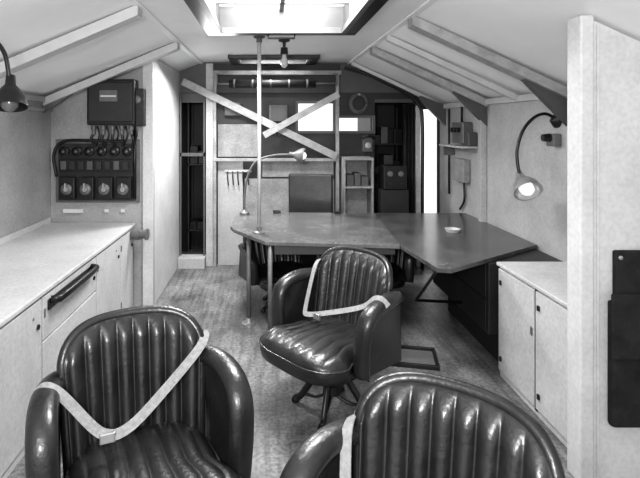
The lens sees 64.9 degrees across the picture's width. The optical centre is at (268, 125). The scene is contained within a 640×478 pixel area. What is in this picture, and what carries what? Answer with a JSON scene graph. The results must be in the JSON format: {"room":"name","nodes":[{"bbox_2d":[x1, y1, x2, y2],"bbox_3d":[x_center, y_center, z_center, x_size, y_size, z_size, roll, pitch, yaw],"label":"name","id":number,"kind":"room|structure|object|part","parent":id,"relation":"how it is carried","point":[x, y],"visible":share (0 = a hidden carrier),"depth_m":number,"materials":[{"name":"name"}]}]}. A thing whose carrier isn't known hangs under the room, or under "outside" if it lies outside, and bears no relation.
{"room":"boat cabin","nodes":[
{"label":"boat cabin","id":0,"kind":"room"},
{"bbox_2d":[0,101,50,237],"bbox_3d":[-2.025,0.710,2.750,0.050,1.920,6.500,0,0,0],"label":"wall","id":1,"kind":"structure","parent":0,"point":[25,136],"depth_m":4.10,"materials":[{"name":"paint"}]},
{"bbox_2d":[0,43,28,111],"bbox_3d":[-1.596,-0.266,2.469,0.806,0.402,0.166,0,0,0],"label":"wall lamp","id":2,"kind":"object","parent":1,"relation":"attached to","point":[12,99],"visible":1,"depth_m":2.46,"materials":[{"name":"black metal"}]},
{"bbox_3d":[-1.639,-0.295,2.500,0.720,0.343,0.022,0,0,0],"label":"gooseneck arm","id":3,"kind":"part","parent":2,"relation":"part of","materials":[{"name":"metal"}]},
{"bbox_3d":[-1.281,-0.123,2.475,0.089,0.116,0.091,0,0,0],"label":"bulb","id":4,"kind":"part","parent":2,"relation":"part of","materials":[{"name":"grey"}]},
{"bbox_3d":[-1.277,-0.159,2.469,0.168,0.190,0.166,0,0,0],"label":"lamp shade","id":5,"kind":"part","parent":2,"relation":"part of","materials":[{"name":"metal"}]},
{"bbox_2d":[24,94,44,101],"bbox_3d":[-1.982,-0.225,2.050,0.035,0.050,5.100,0,0,0],"label":"crown molding","id":6,"kind":"structure","parent":1,"relation":"attached to","point":[33,98],"depth_m":4.22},
{"bbox_2d":[26,107,52,111],"bbox_3d":[-1.990,-0.135,2.050,0.020,0.030,5.100,0,0,0],"label":"trim","id":7,"kind":"structure","parent":1,"relation":"attached to","point":[29,108],"depth_m":4.28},
{"bbox_2d":[0,0,198,96],"bbox_3d":[-1.425,-0.525,2.750,1.250,0.550,6.500,0,0,0],"label":"ceiling","id":8,"kind":"structure","parent":0,"point":[25,25],"depth_m":3.52,"materials":[{"name":"paint"}]},
{"bbox_2d":[0,6,141,78],"bbox_3d":[-1.395,-0.458,3.120,1.190,0.572,0.110,0,0,0],"label":"rib","id":9,"kind":"object","parent":8,"relation":"attached to","point":[132,14],"visible":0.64,"depth_m":3.06,"materials":[{"name":"paint"}]},
{"bbox_2d":[43,42,179,105],"bbox_3d":[-1.395,-0.458,4.460,1.190,0.572,0.110,0,0,0],"label":"rib","id":10,"kind":"object","parent":8,"relation":"attached to","point":[173,47],"visible":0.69,"depth_m":4.40,"materials":[{"name":"paint"}]},
{"bbox_2d":[43,94,72,112],"bbox_3d":[-1.798,-0.237,4.440,0.395,0.255,0.040,0,0,0],"label":"roof gusset","id":11,"kind":"structure","parent":10,"relation":"attached to","point":[49,106],"depth_m":4.42,"materials":[{"name":"grey metal"}]},
{"bbox_2d":[51,61,154,305],"bbox_3d":[-1.530,0.512,4.630,0.940,2.316,0.060,0,0,0],"label":"wall","id":12,"kind":"structure","parent":0,"point":[68,117],"depth_m":4.60,"materials":[{"name":"paint"}]},
{"bbox_2d":[52,79,145,212],"bbox_3d":[-1.543,0.198,4.516,0.847,1.215,0.165,0,0,0],"label":"switchboard","id":13,"kind":"object","parent":12,"relation":"attached to","point":[85,170],"visible":1,"depth_m":4.52,"materials":[{"name":"black metal"}]},
{"bbox_2d":[59,146,69,155],"bbox_3d":[-1.860,0.240,4.553,0.090,0.089,0.045,0,0,0],"label":"socket","id":14,"kind":"object","parent":13,"relation":"attached to","point":[63,150],"depth_m":4.54,"materials":[{"name":"plastic"}]},
{"bbox_2d":[71,146,81,155],"bbox_3d":[-1.745,0.240,4.553,0.090,0.089,0.045,0,0,0],"label":"socket","id":15,"kind":"object","parent":13,"relation":"attached to","point":[75,150],"depth_m":4.54,"materials":[{"name":"plastic"}]},
{"bbox_2d":[84,146,94,155],"bbox_3d":[-1.630,0.240,4.553,0.090,0.089,0.045,0,0,0],"label":"socket","id":16,"kind":"object","parent":13,"relation":"attached to","point":[88,150],"depth_m":4.54,"materials":[{"name":"plastic"}]},
{"bbox_2d":[97,146,106,155],"bbox_3d":[-1.515,0.240,4.553,0.090,0.089,0.045,0,0,0],"label":"socket","id":17,"kind":"object","parent":13,"relation":"attached to","point":[101,150],"depth_m":4.54,"materials":[{"name":"plastic"}]},
{"bbox_3d":[-1.420,-0.260,4.438,0.160,0.100,0.005,0,0,0],"label":"name plate","id":18,"kind":"part","parent":13,"relation":"part of","materials":[{"name":"grey metal"}]},
{"bbox_3d":[-1.405,-0.205,4.447,0.390,0.350,0.015,0,0,0],"label":"fuse box lid","id":19,"kind":"part","parent":13,"relation":"part of","materials":[{"name":"paint"}]},
{"bbox_2d":[109,146,119,155],"bbox_3d":[-1.400,0.240,4.553,0.090,0.089,0.045,0,0,0],"label":"socket","id":20,"kind":"object","parent":13,"relation":"attached to","point":[113,150],"depth_m":4.54,"materials":[{"name":"plastic"}]},
{"bbox_2d":[122,146,132,155],"bbox_3d":[-1.285,0.240,4.553,0.090,0.089,0.045,0,0,0],"label":"socket","id":21,"kind":"object","parent":13,"relation":"attached to","point":[126,150],"depth_m":4.54,"materials":[{"name":"plastic"}]},
{"bbox_2d":[143,62,152,305],"bbox_3d":[-1.103,0.530,4.588,0.095,2.280,0.025,0,0,0],"label":"trim","id":22,"kind":"structure","parent":12,"relation":"attached to","point":[148,68],"depth_m":4.58,"materials":[{"name":"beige paint"}]},
{"bbox_2d":[155,60,179,302],"bbox_3d":[-1.090,0.520,5.330,0.060,2.300,1.340,0,0,0],"label":"wall","id":23,"kind":"structure","parent":0,"point":[167,79],"depth_m":5.26,"materials":[{"name":"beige paint"}]},
{"bbox_2d":[182,103,205,250],"bbox_3d":[-0.895,0.625,6.495,0.390,2.090,0.890,0,0,0],"label":"wall","id":24,"kind":"structure","parent":0,"point":[197,107],"depth_m":6.84,"materials":[{"name":"paint"}]},
{"bbox_2d":[138,0,426,62],"bbox_3d":[0.085,-0.775,2.750,1.770,0.050,6.500,0,0,0],"label":"ceiling","id":25,"kind":"structure","parent":0,"point":[176,16],"depth_m":4.33,"materials":[{"name":"paint"}]},
{"bbox_2d":[127,0,202,63],"bbox_3d":[-0.805,-0.740,2.750,0.050,0.016,6.500,0,0,0],"label":"trim","id":26,"kind":"structure","parent":25,"relation":"attached to","point":[145,12],"depth_m":3.75,"materials":[{"name":"paint"}]},
{"bbox_2d":[228,55,319,67],"bbox_3d":[0.060,-0.781,5.600,0.980,0.218,0.580,0,0,0],"label":"roof hatch","id":27,"kind":"object","parent":25,"relation":"attached to","point":[234,59],"visible":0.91,"depth_m":5.41,"materials":[{"name":"grey metal"}]},
{"bbox_2d":[278,39,289,67],"bbox_3d":[0.140,-0.622,4.350,0.100,0.254,0.100,0,0,0],"label":"fitting","id":28,"kind":"object","parent":25,"relation":"hanging from","point":[284,50],"depth_m":4.33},
{"bbox_2d":[184,0,388,38],"bbox_3d":[0.100,-0.771,3.155,1.140,0.238,1.390,0,0,0],"label":"skylight","id":29,"kind":"object","parent":25,"relation":"attached to","point":[348,19],"visible":1,"depth_m":3.73,"materials":[{"name":"white"}]},
{"bbox_2d":[347,0,437,63],"bbox_3d":[0.975,-0.740,2.750,0.050,0.016,6.500,0,0,0],"label":"trim","id":30,"kind":"structure","parent":25,"relation":"attached to","point":[428,3],"depth_m":3.73,"materials":[{"name":"paint"}]},
{"bbox_2d":[8,246,573,477],"bbox_3d":[0.030,1.700,3.275,4.160,0.060,7.550,0,0,0],"label":"floor","id":31,"kind":"structure","parent":0,"point":[216,297],"depth_m":3.64,"materials":[{"name":"wood"}]},
{"bbox_2d":[0,217,148,477],"bbox_3d":[-1.532,1.255,2.375,0.932,0.830,4.370,0,0,0],"label":"base cabinet","id":32,"kind":"object","parent":31,"relation":"on","point":[55,277],"depth_m":3.02,"materials":[{"name":"paint"}]},
{"bbox_3d":[-1.227,1.272,2.325,0.014,0.675,0.738,0,0,0],"label":"panel door","id":33,"kind":"part","parent":32,"relation":"part of","materials":[{"name":"paint"}]},
{"bbox_3d":[-1.227,1.052,3.125,0.014,0.235,0.838,0,0,0],"label":"drawer","id":34,"kind":"part","parent":32,"relation":"part of","materials":[{"name":"paint"}]},
{"bbox_3d":[-1.227,1.395,3.125,0.014,0.430,0.838,0,0,0],"label":"panel door","id":35,"kind":"part","parent":32,"relation":"part of","materials":[{"name":"paint"}]},
{"bbox_3d":[-1.179,0.970,3.100,0.071,0.042,0.669,0,0,0],"label":"handle","id":36,"kind":"part","parent":32,"relation":"part of","materials":[{"name":"metal"}]},
{"bbox_3d":[-1.227,1.272,3.835,0.014,0.675,0.558,0,0,0],"label":"panel door","id":37,"kind":"part","parent":32,"relation":"part of","materials":[{"name":"paint"}]},
{"bbox_3d":[-1.227,1.272,4.320,0.014,0.675,0.388,0,0,0],"label":"panel door","id":38,"kind":"part","parent":32,"relation":"part of","materials":[{"name":"paint"}]},
{"bbox_2d":[25,305,253,477],"bbox_3d":[-0.447,1.220,1.810,0.781,0.900,0.724,0,0,-24],"label":"armchair","id":39,"kind":"object","parent":31,"relation":"on","point":[140,391],"visible":1,"depth_m":1.92,"materials":[{"name":"black leather"}]},
{"bbox_3d":[-0.769,1.145,1.760,0.105,0.350,0.376,0,0,-19],"label":"arm panel","id":40,"kind":"part","parent":39,"relation":"part of","materials":[{"name":"black leather"}]},
{"bbox_2d":[68,422,240,477],"bbox_3d":[-0.425,1.220,1.762,0.615,0.086,0.600,0,0,-24],"label":"seat cushion","id":41,"kind":"object","parent":39,"relation":"on","point":[153,449],"depth_m":1.82,"materials":[{"name":"black leather"}]},
{"bbox_3d":[-0.194,1.145,2.016,0.105,0.350,0.376,0,0,-29],"label":"arm panel","id":42,"kind":"part","parent":39,"relation":"part of","materials":[{"name":"black leather"}]},
{"bbox_2d":[177,254,205,268],"bbox_3d":[-0.898,1.610,5.900,0.315,0.120,0.199,0,0,0],"label":"step","id":43,"kind":"structure","parent":31,"relation":"on","point":[185,261],"depth_m":5.80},
{"bbox_2d":[188,103,205,250],"bbox_3d":[-0.895,0.695,6.625,0.290,1.950,0.350,0,0,0],"label":"shelf rack","id":44,"kind":"object","parent":31,"relation":"on","point":[196,224],"visible":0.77,"depth_m":6.47,"materials":[{"name":"metal"}]},
{"bbox_2d":[206,63,213,265],"bbox_3d":[-0.693,0.470,5.950,0.085,2.400,0.099,0,0,0],"label":"post","id":45,"kind":"object","parent":31,"relation":"on","point":[209,66],"depth_m":5.90,"materials":[{"name":"wood"}]},
{"bbox_2d":[181,70,341,266],"bbox_3d":[-0.079,0.515,5.867,1.878,2.310,0.165,0,0,0],"label":"frame","id":46,"kind":"object","parent":31,"relation":"on","point":[274,127],"visible":0.88,"depth_m":5.85,"materials":[{"name":"paint"}]},
{"bbox_2d":[216,73,337,87],"bbox_3d":[0.100,-0.515,5.790,1.400,0.170,0.120,0,0,0],"label":"roller blind","id":47,"kind":"object","parent":46,"relation":"attached to","point":[233,83],"visible":1,"depth_m":5.74,"materials":[{"name":"paint"}]},
{"bbox_3d":[0.100,-0.480,5.780,1.400,0.024,0.024,0,0,0],"label":"rod","id":48,"kind":"part","parent":47,"relation":"part of","materials":[{"name":"silver metal"}]},
{"bbox_2d":[238,237,321,312],"bbox_3d":[0.134,1.319,4.590,0.781,0.702,0.724,0,0,-25],"label":"armchair","id":49,"kind":"object","parent":31,"relation":"on","point":[282,265],"visible":0.47,"depth_m":4.57,"materials":[{"name":"black leather"}]},
{"bbox_3d":[-0.188,1.260,4.535,0.105,0.273,0.376,0,0,-20],"label":"arm panel","id":50,"kind":"part","parent":49,"relation":"part of","materials":[{"name":"black leather"}]},
{"bbox_2d":[259,261,310,284],"bbox_3d":[0.156,1.319,4.543,0.615,0.067,0.600,0,0,-25],"label":"seat cushion","id":51,"kind":"object","parent":49,"relation":"on","point":[279,268],"depth_m":4.51,"materials":[{"name":"black leather"}]},
{"bbox_3d":[0.383,1.260,4.801,0.105,0.273,0.376,0,0,-30],"label":"arm panel","id":52,"kind":"part","parent":49,"relation":"part of","materials":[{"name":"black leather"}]},
{"bbox_2d":[289,173,332,212],"bbox_3d":[0.452,1.110,5.446,0.500,1.120,0.450,0,0,8],"label":"panel","id":53,"kind":"object","parent":31,"relation":"on","point":[308,193],"visible":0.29,"depth_m":5.62,"materials":[{"name":"grey metal"}]},
{"bbox_2d":[259,245,403,429],"bbox_3d":[0.354,1.220,2.914,0.729,0.900,0.798,0,0,-40],"label":"armchair","id":54,"kind":"object","parent":31,"relation":"on","point":[336,322],"visible":0.98,"depth_m":2.85,"materials":[{"name":"black leather"}]},
{"bbox_3d":[0.213,1.145,3.215,0.376,0.350,0.105,0,0,-35],"label":"arm panel","id":55,"kind":"part","parent":54,"relation":"part of","materials":[{"name":"black leather"}]},
{"bbox_3d":[0.254,1.558,2.987,0.209,0.214,0.032,0,0,21],"label":"spider leg","id":56,"kind":"part","parent":54,"relation":"part of","materials":[{"name":"black metal"}]},
{"bbox_2d":[261,316,355,372],"bbox_3d":[0.310,1.220,2.885,0.600,0.086,0.615,0,0,-40],"label":"seat cushion","id":57,"kind":"object","parent":54,"relation":"on","point":[304,344],"depth_m":2.75,"materials":[{"name":"black leather"}]},
{"bbox_3d":[0.328,1.558,2.818,0.032,0.214,0.209,0,0,21],"label":"spider leg","id":58,"kind":"part","parent":54,"relation":"part of","materials":[{"name":"black metal"}]},
{"bbox_3d":[0.363,1.345,2.930,0.470,0.040,0.540,0,0,-40],"label":"seat frame","id":59,"kind":"part","parent":54,"relation":"part of","materials":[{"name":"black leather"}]},
{"bbox_3d":[0.496,1.558,2.893,0.209,0.214,0.032,0,0,21],"label":"spider leg","id":60,"kind":"part","parent":54,"relation":"part of","materials":[{"name":"black metal"}]},
{"bbox_3d":[0.618,1.145,2.733,0.105,0.350,0.376,0,0,45],"label":"arm panel","id":61,"kind":"part","parent":54,"relation":"part of","materials":[{"name":"black leather"}]},
{"bbox_2d":[340,156,373,212],"bbox_3d":[1.030,1.020,5.835,0.340,1.300,0.310,0,0,0],"label":"shelf unit","id":62,"kind":"object","parent":31,"relation":"on","point":[356,172],"visible":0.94,"depth_m":5.88,"materials":[{"name":"paint"}]},
{"bbox_2d":[343,66,423,268],"bbox_3d":[1.344,0.491,5.800,0.937,2.358,0.040,0,0,0],"label":"strip","id":63,"kind":"object","parent":31,"relation":"on","point":[406,93],"visible":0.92,"depth_m":5.78,"materials":[{"name":"grey metal"}]},
{"bbox_2d":[375,108,402,212],"bbox_3d":[1.510,0.720,6.500,0.440,1.900,0.400,0,0,0],"label":"shelf rack","id":64,"kind":"object","parent":31,"relation":"on","point":[384,136],"visible":0.29,"depth_m":6.32,"materials":[{"name":"metal"}]},
{"bbox_2d":[378,164,408,212],"bbox_3d":[1.410,1.060,5.630,0.300,1.220,0.260,0,0,0],"label":"receiver","id":65,"kind":"object","parent":31,"relation":"on","point":[393,194],"visible":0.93,"depth_m":5.54,"materials":[{"name":"paint"}]},
{"bbox_2d":[230,210,562,361],"bbox_3d":[0.853,1.275,4.195,2.385,0.790,2.069,0,0,0],"label":"table","id":66,"kind":"object","parent":31,"relation":"on","point":[463,264],"visible":0.73,"depth_m":3.94,"materials":[{"name":"paint"}]},
{"bbox_2d":[240,160,256,214],"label":"desk lamp","id":67,"kind":"object","parent":66,"relation":"on","point":[244,212],"depth_m":5.07,"materials":[{"name":"grey metal"}]},
{"bbox_3d":[0.004,0.588,5.076,0.514,0.601,0.034,0,0,2],"label":"gooseneck arm","id":68,"kind":"part","parent":67,"relation":"part of","materials":[{"name":"grey metal"}]},
{"bbox_3d":[-0.163,1.300,4.200,0.036,0.720,0.036,0,0,0],"label":"leg","id":69,"kind":"part","parent":66,"relation":"part of","materials":[{"name":"grey metal"}]},
{"bbox_2d":[253,35,264,233],"bbox_3d":[-0.075,0.081,4.220,0.100,1.657,0.100,0,0,0],"label":"support pole","id":70,"kind":"object","parent":66,"relation":"on","point":[258,38],"visible":1,"depth_m":4.21,"materials":[{"name":"metal"}]},
{"bbox_3d":[0.015,1.300,3.920,0.036,0.720,0.036,0,0,0],"label":"leg","id":71,"kind":"part","parent":66,"relation":"part of","materials":[{"name":"grey metal"}]},
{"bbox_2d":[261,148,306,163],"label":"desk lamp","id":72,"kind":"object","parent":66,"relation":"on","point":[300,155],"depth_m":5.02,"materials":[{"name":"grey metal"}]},
{"bbox_3d":[0.298,0.311,5.034,0.178,0.160,0.158,0,0,0],"label":"lamp shade","id":73,"kind":"part","parent":72,"relation":"part of","materials":[{"name":"grey metal"}]},
{"bbox_2d":[445,227,460,232],"bbox_3d":[1.570,0.895,4.250,0.130,0.028,0.130,0,0,0],"label":"ashtray","id":74,"kind":"object","parent":66,"relation":"on","point":[448,229],"visible":1,"depth_m":4.23,"materials":[{"name":"paint"}]},
{"bbox_2d":[384,249,414,288],"bbox_3d":[0.969,1.319,4.649,0.781,0.702,0.724,0,0,20],"label":"armchair","id":75,"kind":"object","parent":31,"relation":"on","point":[402,263],"visible":0.17,"depth_m":4.42,"materials":[{"name":"black leather"}]},
{"bbox_2d":[390,262,403,281],"bbox_3d":[0.951,1.319,4.600,0.615,0.067,0.600,0,0,20],"label":"seat cushion","id":76,"kind":"object","parent":75,"relation":"on","point":[397,267],"depth_m":4.48,"materials":[{"name":"black leather"}]},
{"bbox_2d":[400,349,434,364],"bbox_3d":[1.000,1.666,3.580,0.360,0.008,0.260,0,0,12],"label":"plate","id":77,"kind":"object","parent":31,"relation":"on","point":[407,355],"visible":0.56,"depth_m":3.59,"materials":[{"name":"grey metal"}]},
{"bbox_2d":[392,345,439,370],"bbox_3d":[1.000,1.655,3.580,0.400,0.030,0.300,0,0,12],"label":"frame","id":78,"kind":"object","parent":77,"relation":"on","point":[436,366],"visible":0.57,"depth_m":3.45,"materials":[{"name":"black metal"}]},
{"bbox_2d":[280,371,564,477],"bbox_3d":[0.380,1.220,1.244,0.781,0.900,0.724,0,0,37],"label":"armchair","id":79,"kind":"object","parent":31,"relation":"on","point":[404,424],"visible":1,"depth_m":1.47,"materials":[{"name":"black leather"}]},
{"bbox_3d":[0.180,1.145,1.501,0.105,0.350,0.376,0,0,42],"label":"arm panel","id":80,"kind":"part","parent":79,"relation":"part of","materials":[{"name":"black leather"}]},
{"bbox_2d":[497,262,566,446],"bbox_3d":[1.786,1.284,2.880,0.537,0.772,0.910,0,0,0],"label":"base cabinet","id":81,"kind":"object","parent":31,"relation":"on","point":[532,295],"visible":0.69,"depth_m":2.90,"materials":[{"name":"paint"}]},
{"bbox_3d":[1.536,1.285,3.100,0.013,0.670,0.440,0,0,0],"label":"door","id":82,"kind":"part","parent":81,"relation":"part of","materials":[{"name":"paint"}]},
{"bbox_3d":[1.536,1.285,2.647,0.013,0.670,0.425,0,0,0],"label":"door","id":83,"kind":"part","parent":81,"relation":"part of","materials":[{"name":"paint"}]},
{"bbox_2d":[179,63,412,102],"bbox_3d":[0.030,-0.520,6.025,4.060,0.500,0.048,0,0,0],"label":"gable","id":84,"kind":"object","parent":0,"point":[350,81],"depth_m":6.00,"materials":[{"name":"paint"}]},
{"bbox_2d":[180,93,439,263],"bbox_3d":[0.030,0.640,6.025,4.060,2.060,0.050,0,0,0],"label":"wall","id":85,"kind":"structure","parent":0,"point":[350,144],"depth_m":6.00,"materials":[{"name":"paint"}]},
{"bbox_2d":[180,94,204,255],"bbox_3d":[-0.900,0.590,5.939,0.300,1.920,0.018,0,0,0],"label":"rails","id":86,"kind":"object","parent":85,"relation":"attached to","point":[181,153],"visible":0.88,"depth_m":5.93,"materials":[{"name":"metal"}]},
{"bbox_2d":[218,161,242,264],"bbox_3d":[-0.450,1.050,5.974,0.300,1.240,0.049,0,0,0],"label":"wall panel","id":87,"kind":"object","parent":85,"relation":"attached to","point":[230,197],"visible":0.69,"depth_m":5.95,"materials":[{"name":"paint"}]},
{"bbox_2d":[224,170,248,184],"bbox_3d":[-0.360,0.621,5.920,0.320,0.181,0.056,0,0,0],"label":"coat hook rack","id":88,"kind":"object","parent":87,"relation":"attached to","point":[227,171],"visible":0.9,"depth_m":5.91,"materials":[{"name":"paint"}]},
{"bbox_3d":[-0.360,0.545,5.939,0.320,0.030,0.018,0,0,0],"label":"rail","id":89,"kind":"part","parent":88,"relation":"part of","materials":[{"name":"paint"}]},
{"bbox_2d":[224,102,240,115],"bbox_3d":[-0.420,-0.190,5.947,0.200,0.160,0.100,0,0,0],"label":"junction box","id":90,"kind":"object","parent":85,"relation":"attached to","point":[227,111],"visible":0.52,"depth_m":5.92,"materials":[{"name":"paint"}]},
{"bbox_2d":[218,124,256,156],"bbox_3d":[-0.360,0.185,5.979,0.480,0.390,0.039,0,0,0],"label":"wall panel","id":91,"kind":"object","parent":85,"relation":"attached to","point":[234,140],"visible":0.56,"depth_m":5.96,"materials":[{"name":"paint"}]},
{"bbox_2d":[215,64,339,92],"bbox_3d":[0.110,-0.555,5.979,1.500,0.350,0.038,0,0,0],"label":"trim","id":92,"kind":"structure","parent":85,"relation":"attached to","point":[221,79],"depth_m":5.96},
{"bbox_2d":[269,105,287,135],"bbox_3d":[0.120,-0.053,5.947,0.220,0.374,0.100,0,0,0],"label":"junction box","id":93,"kind":"object","parent":85,"relation":"attached to","point":[277,113],"visible":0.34,"depth_m":5.90,"materials":[{"name":"grey metal"}]},
{"bbox_3d":[0.120,-0.140,5.902,0.180,0.160,0.010,0,0,0],"label":"lid","id":94,"kind":"part","parent":93,"relation":"part of","materials":[{"name":"paint"}]},
{"bbox_2d":[245,178,333,212],"bbox_3d":[0.255,1.155,5.979,1.070,1.030,0.039,0,0,0],"label":"wall panel","id":95,"kind":"object","parent":85,"relation":"attached to","point":[274,191],"visible":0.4,"depth_m":5.96,"materials":[{"name":"paint"}]},
{"bbox_2d":[262,161,333,176],"bbox_3d":[0.355,0.525,5.974,0.850,0.190,0.049,0,0,0],"label":"wall panel","id":96,"kind":"object","parent":85,"relation":"attached to","point":[269,168],"visible":0.84,"depth_m":5.95,"materials":[{"name":"paint"}]},
{"bbox_2d":[296,101,334,132],"bbox_3d":[0.570,-0.095,5.984,0.480,0.390,0.029,0,0,0],"label":"window frame","id":97,"kind":"structure","parent":85,"relation":"in","point":[297,102],"depth_m":5.97,"materials":[{"name":"paint"}]},
{"bbox_2d":[339,115,374,132],"bbox_3d":[1.050,-0.007,5.984,0.460,0.215,0.029,0,0,0],"label":"window frame","id":98,"kind":"structure","parent":85,"relation":"in","point":[340,116],"depth_m":5.97,"materials":[{"name":"paint"}]},
{"bbox_2d":[349,93,367,113],"bbox_3d":[1.080,-0.260,5.960,0.238,0.258,0.080,0,0,0],"label":"coiled cable","id":99,"kind":"object","parent":85,"relation":"attached to","point":[353,96],"visible":1,"depth_m":5.94,"materials":[{"name":"grey rubber"}]},
{"bbox_2d":[362,137,372,151],"bbox_3d":[1.180,0.225,5.954,0.120,0.190,0.090,0,0,0],"label":"case","id":100,"kind":"object","parent":85,"relation":"attached to","point":[368,139],"visible":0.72,"depth_m":5.91,"materials":[{"name":"paint"}]},
{"bbox_2d":[361,134,375,138],"bbox_3d":[1.180,0.137,5.879,0.174,0.060,0.055,0,0,0],"label":"handset","id":101,"kind":"object","parent":100,"relation":"attached to","point":[366,135],"visible":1,"depth_m":5.86,"materials":[{"name":"black plastic"}]},
{"bbox_2d":[403,104,414,212],"bbox_3d":[1.671,0.710,5.935,0.142,1.920,0.054,0,0,0],"label":"curtain","id":102,"kind":"object","parent":85,"relation":"hanging from","point":[408,109],"visible":0.52,"depth_m":5.94,"materials":[{"name":"fabric"}]},
{"bbox_2d":[415,106,419,265],"bbox_3d":[1.774,0.720,5.949,0.052,1.900,0.099,0,0,0],"label":"door frame","id":103,"kind":"structure","parent":85,"relation":"attached to","point":[417,111],"depth_m":5.90,"materials":[{"name":"paint"}]},
{"bbox_2d":[357,103,411,210],"bbox_3d":[1.510,0.660,6.495,0.540,2.020,0.890,0,0,0],"label":"wall","id":104,"kind":"structure","parent":0,"point":[385,113],"depth_m":6.90,"materials":[{"name":"paint"}]},
{"bbox_2d":[355,0,639,103],"bbox_3d":[1.540,-0.520,2.750,1.140,0.560,6.500,0,0,0],"label":"ceiling","id":105,"kind":"structure","parent":0,"point":[532,34],"depth_m":3.10,"materials":[{"name":"paint"}]},
{"bbox_2d":[351,62,440,102],"bbox_3d":[1.510,-0.468,5.820,1.080,0.552,0.060,0,0,0],"label":"rib","id":106,"kind":"object","parent":105,"relation":"attached to","point":[358,66],"visible":0.63,"depth_m":5.79,"materials":[{"name":"paint"}]},
{"bbox_2d":[417,96,445,125],"bbox_3d":[1.898,-0.165,5.800,0.314,0.348,0.060,0,0,0],"label":"bracket","id":107,"kind":"structure","parent":106,"relation":"attached to","point":[436,108],"depth_m":5.77,"materials":[{"name":"paint"}]},
{"bbox_2d":[370,47,487,106],"bbox_3d":[1.510,-0.458,4.720,1.080,0.572,0.120,0,0,0],"label":"rib","id":108,"kind":"object","parent":105,"relation":"attached to","point":[376,52],"visible":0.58,"depth_m":4.66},
{"bbox_2d":[451,92,486,125],"bbox_3d":[1.898,-0.165,4.720,0.314,0.348,0.060,0,0,0],"label":"bracket","id":109,"kind":"structure","parent":108,"relation":"attached to","point":[479,111],"depth_m":4.69,"materials":[{"name":"paint"}]},
{"bbox_2d":[386,35,517,100],"bbox_3d":[1.510,-0.468,4.100,1.080,0.552,0.060,0,0,0],"label":"rib","id":110,"kind":"object","parent":105,"relation":"attached to","point":[414,50],"visible":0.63,"depth_m":4.07,"materials":[{"name":"paint"}]},
{"bbox_2d":[408,16,566,97],"bbox_3d":[1.510,-0.458,3.420,1.080,0.572,0.120,0,0,0],"label":"rib","id":111,"kind":"object","parent":105,"relation":"attached to","point":[427,29],"visible":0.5,"depth_m":3.36,"materials":[{"name":"wood"}]},
{"bbox_2d":[521,79,566,125],"bbox_3d":[1.898,-0.165,3.420,0.314,0.348,0.060,0,0,0],"label":"bracket","id":112,"kind":"structure","parent":111,"relation":"attached to","point":[557,104],"depth_m":3.39,"materials":[{"name":"paint"}]},
{"bbox_2d":[440,93,566,261],"bbox_3d":[2.085,0.710,2.750,0.050,1.920,6.500,0,0,0],"label":"wall","id":113,"kind":"structure","parent":0,"point":[541,220],"depth_m":4.14,"materials":[{"name":"paint"}]},
{"bbox_2d":[439,107,476,209],"bbox_3d":[1.975,0.344,5.266,0.160,1.109,0.732,0,0,0],"label":"wall-mounted electrical equipment","id":114,"kind":"object","parent":113,"relation":"attached to","point":[462,133],"visible":1,"depth_m":5.16,"materials":[{"name":"grey metal"}]},
{"bbox_3d":[1.975,0.220,5.225,0.160,0.020,0.650,0,0,0],"label":"shelf","id":115,"kind":"part","parent":114,"relation":"part of","materials":[{"name":"metal"}]},
{"bbox_2d":[478,120,486,221],"bbox_3d":[2.029,0.730,4.730,0.058,1.880,0.060,0,0,0],"label":"wall post","id":116,"kind":"object","parent":113,"relation":"attached to","point":[482,128],"visible":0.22,"depth_m":4.70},
{"bbox_2d":[443,94,538,108],"bbox_3d":[2.042,-0.215,4.200,0.035,0.050,3.600,0,0,0],"label":"crown molding","id":117,"kind":"structure","parent":113,"relation":"attached to","point":[529,97],"depth_m":4.33,"materials":[{"name":"paint"}]},
{"bbox_2d":[513,112,561,200],"bbox_3d":[1.871,0.216,3.460,0.418,0.613,0.216,0,0,-10],"label":"wall lamp","id":118,"kind":"object","parent":113,"relation":"attached to","point":[525,188],"visible":0.98,"depth_m":3.45,"materials":[{"name":"black metal"}]},
{"bbox_3d":[1.765,0.429,3.420,0.099,0.110,0.117,0,0,0],"label":"bulb","id":119,"kind":"part","parent":118,"relation":"part of","materials":[{"name":"white"}]},
{"bbox_3d":[1.765,0.419,3.440,0.187,0.206,0.215,0,0,0],"label":"lamp shade","id":120,"kind":"part","parent":118,"relation":"part of","materials":[{"name":"silver metal"}]},
{"bbox_3d":[1.898,0.141,3.535,0.316,0.464,0.054,0,0,-12],"label":"gooseneck arm","id":121,"kind":"part","parent":118,"relation":"part of","materials":[{"name":"black metal"}]},
{"bbox_2d":[541,133,560,145],"bbox_3d":[2.004,0.105,3.550,0.108,0.090,0.100,0,0,0],"label":"outlet","id":122,"kind":"object","parent":113,"relation":"attached to","point":[551,139],"visible":1,"depth_m":3.52,"materials":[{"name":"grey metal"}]},
{"bbox_2d":[594,21,639,477],"bbox_3d":[1.775,0.584,2.365,0.570,2.172,0.070,0,0,0],"label":"wall","id":123,"kind":"structure","parent":0,"point":[619,53],"depth_m":2.33,"materials":[{"name":"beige paint"}]},
{"bbox_2d":[567,15,593,477],"bbox_3d":[1.478,0.580,2.365,0.065,2.180,0.110,0,0,0],"label":"post","id":124,"kind":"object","parent":123,"relation":"attached to","point":[580,29],"depth_m":2.31,"materials":[{"name":"paint"}]},
{"bbox_2d":[597,24,598,477],"bbox_3d":[1.535,0.600,2.325,0.010,2.140,0.010,0,0,0],"label":"batten","id":125,"kind":"object","parent":123,"relation":"attached to","point":[597,24],"depth_m":2.32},
{"bbox_2d":[608,250,639,427],"bbox_3d":[1.748,0.985,2.293,0.365,0.810,0.072,0,0,0],"label":"pouch","id":126,"kind":"object","parent":123,"relation":"attached to","point":[624,304],"visible":1,"depth_m":2.28,"materials":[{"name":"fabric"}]}
]}

